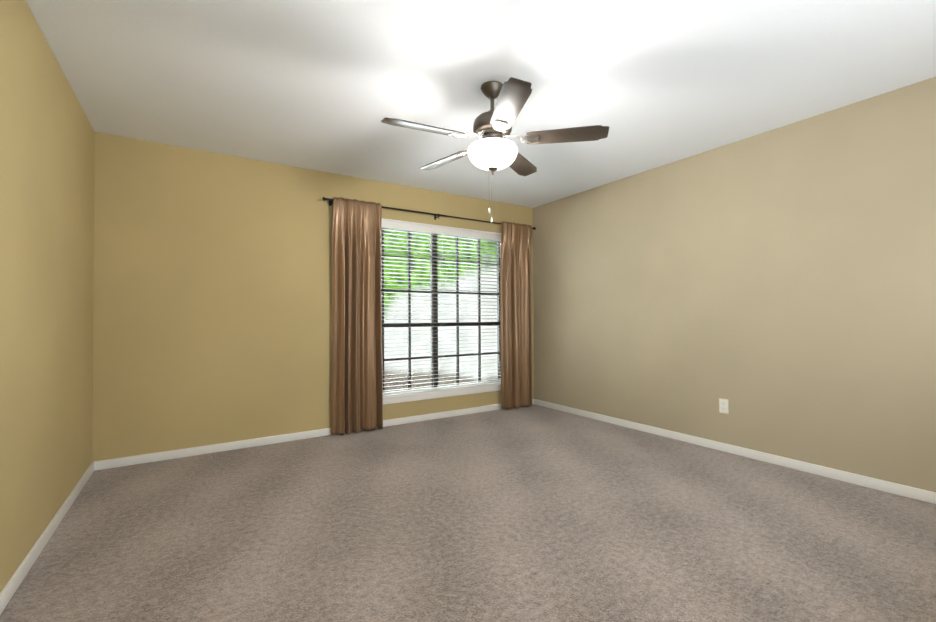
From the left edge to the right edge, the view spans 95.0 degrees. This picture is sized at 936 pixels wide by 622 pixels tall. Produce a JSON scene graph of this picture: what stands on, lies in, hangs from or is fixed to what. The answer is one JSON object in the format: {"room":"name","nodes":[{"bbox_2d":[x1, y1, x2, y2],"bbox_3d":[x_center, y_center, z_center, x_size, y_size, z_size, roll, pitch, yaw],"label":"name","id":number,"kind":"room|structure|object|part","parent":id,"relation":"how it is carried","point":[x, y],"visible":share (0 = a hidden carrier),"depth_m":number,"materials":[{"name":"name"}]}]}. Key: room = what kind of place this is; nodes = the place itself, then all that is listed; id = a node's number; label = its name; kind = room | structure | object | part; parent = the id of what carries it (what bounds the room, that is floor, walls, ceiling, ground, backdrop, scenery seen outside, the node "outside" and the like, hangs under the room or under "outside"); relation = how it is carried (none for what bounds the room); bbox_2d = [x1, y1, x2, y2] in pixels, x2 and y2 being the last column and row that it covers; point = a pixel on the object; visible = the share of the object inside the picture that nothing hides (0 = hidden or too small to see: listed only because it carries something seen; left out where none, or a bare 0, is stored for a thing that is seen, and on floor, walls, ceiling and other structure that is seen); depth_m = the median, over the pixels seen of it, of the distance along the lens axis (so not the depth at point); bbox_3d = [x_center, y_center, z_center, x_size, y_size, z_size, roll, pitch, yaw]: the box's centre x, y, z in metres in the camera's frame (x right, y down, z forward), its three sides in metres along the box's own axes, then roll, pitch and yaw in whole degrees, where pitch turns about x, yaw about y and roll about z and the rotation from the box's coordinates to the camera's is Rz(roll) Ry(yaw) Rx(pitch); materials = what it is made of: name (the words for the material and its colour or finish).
{"room":"empty bedroom","nodes":[
{"label":"empty bedroom","id":0,"kind":"room"},
{"bbox_2d":[0,0,93,592],"bbox_3d":[-1.517,-0.113,1.121,0.140,2.440,4.860,0,-1,-33],"label":"wall","id":1,"kind":"structure","parent":0,"point":[46,251],"depth_m":2.01,"materials":[{"name":"paint"}]},
{"bbox_2d":[0,462,93,614],"bbox_3d":[-1.442,1.074,1.139,0.013,0.066,4.567,0,-1,-33],"label":"baseboard","id":2,"kind":"structure","parent":1,"relation":"attached to","point":[10,588],"depth_m":1.97,"materials":[{"name":"white wood"}]},
{"bbox_2d":[92,132,533,461],"bbox_3d":[-0.979,-0.070,4.271,4.170,2.440,0.140,0,-1,-33],"label":"wall","id":3,"kind":"structure","parent":0,"point":[212,299],"depth_m":3.50,"materials":[{"name":"paint"}]},
{"bbox_2d":[93,399,533,470],"bbox_3d":[-0.931,1.115,4.189,4.170,0.066,0.013,0,-1,-33],"label":"baseboard","id":4,"kind":"structure","parent":3,"relation":"attached to","point":[147,458],"depth_m":3.61,"materials":[{"name":"white wood"}]},
{"bbox_2d":[322,197,535,229],"bbox_3d":[-0.264,-1.004,4.604,2.555,0.062,0.101,0,-1,-33],"label":"curtain rod","id":5,"kind":"object","parent":3,"relation":"attached to","point":[332,200],"visible":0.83,"depth_m":4.45,"materials":[{"name":"black metal"}]},
{"bbox_2d":[331,196,382,434],"bbox_3d":[-1.038,0.042,4.051,0.495,2.185,0.100,0,-1,-33],"label":"curtain","id":6,"kind":"object","parent":5,"relation":"hanging from","point":[357,395],"visible":1,"depth_m":4.03,"materials":[{"name":"brown fabric"}]},
{"bbox_2d":[500,221,532,409],"bbox_3d":[0.584,0.048,5.090,0.484,2.185,0.100,0,-1,-33],"label":"curtain","id":7,"kind":"object","parent":5,"relation":"hanging from","point":[515,326],"visible":1,"depth_m":5.06,"materials":[{"name":"brown fabric"}]},
{"bbox_2d":[381,218,500,404],"bbox_3d":[-0.342,0.004,4.661,1.865,1.855,0.146,0,-1,-33],"label":"window","id":8,"kind":"structure","parent":3,"relation":"in","point":[427,394],"depth_m":4.69,"materials":[{"name":"white"}]},
{"bbox_2d":[381,220,500,394],"bbox_3d":[-0.332,-0.035,4.645,1.783,1.752,0.079,0,-1,-33],"label":"window blinds","id":9,"kind":"object","parent":8,"relation":"attached to","point":[429,230],"visible":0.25,"depth_m":4.65,"materials":[{"name":"white plastic"}]},
{"bbox_2d":[0,404,935,621],"bbox_3d":[0.304,1.162,2.267,4.450,0.100,4.860,0,-1,-33],"label":"floor","id":10,"kind":"structure","parent":0,"point":[535,513],"depth_m":2.11,"materials":[{"name":"carpet"}]},
{"bbox_2d":[26,0,935,207],"bbox_3d":[0.288,-1.387,2.304,4.450,0.120,4.860,0,-1,-33],"label":"ceiling","id":11,"kind":"structure","parent":0,"point":[328,86],"depth_m":2.39,"materials":[{"name":"white paint"}]},
{"bbox_2d":[381,77,608,222],"bbox_3d":[0.108,-0.922,2.525,1.248,0.801,1.262,0,-1,-33],"label":"ceiling fan","id":12,"kind":"object","parent":11,"relation":"hanging from","point":[493,149],"visible":1,"depth_m":2.43,"materials":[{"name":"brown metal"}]},
{"bbox_3d":[0.145,-0.908,2.524,0.294,0.135,0.294,0,-1,-33],"label":"globe","id":13,"kind":"part","parent":12,"relation":"part of","materials":[{"name":"white glass"}]},
{"bbox_2d":[532,77,935,491],"bbox_3d":[2.109,-0.102,3.450,0.140,2.440,4.860,0,-1,-33],"label":"wall","id":14,"kind":"structure","parent":0,"point":[776,287],"depth_m":3.14,"materials":[{"name":"paint"}]},
{"bbox_2d":[719,398,728,413],"bbox_3d":[2.039,0.758,3.419,0.006,0.114,0.070,0,-1,-33],"label":"electrical outlet","id":15,"kind":"object","parent":14,"relation":"attached to","point":[723,405],"visible":1,"depth_m":3.42,"materials":[{"name":"white plastic"}]},
{"bbox_2d":[534,399,935,503],"bbox_3d":[2.056,1.085,3.386,0.013,0.066,4.567,0,-1,-33],"label":"baseboard","id":16,"kind":"structure","parent":14,"relation":"attached to","point":[894,488],"depth_m":3.13,"materials":[{"name":"white wood"}]},
{"label":"outside","id":17,"kind":"structure","parent":0,"visible":0},
{"bbox_2d":[384,228,497,391],"bbox_3d":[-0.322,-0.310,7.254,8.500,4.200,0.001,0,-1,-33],"label":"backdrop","id":18,"kind":"structure","parent":17,"point":[392,348],"depth_m":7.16,"materials":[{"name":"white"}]}
]}

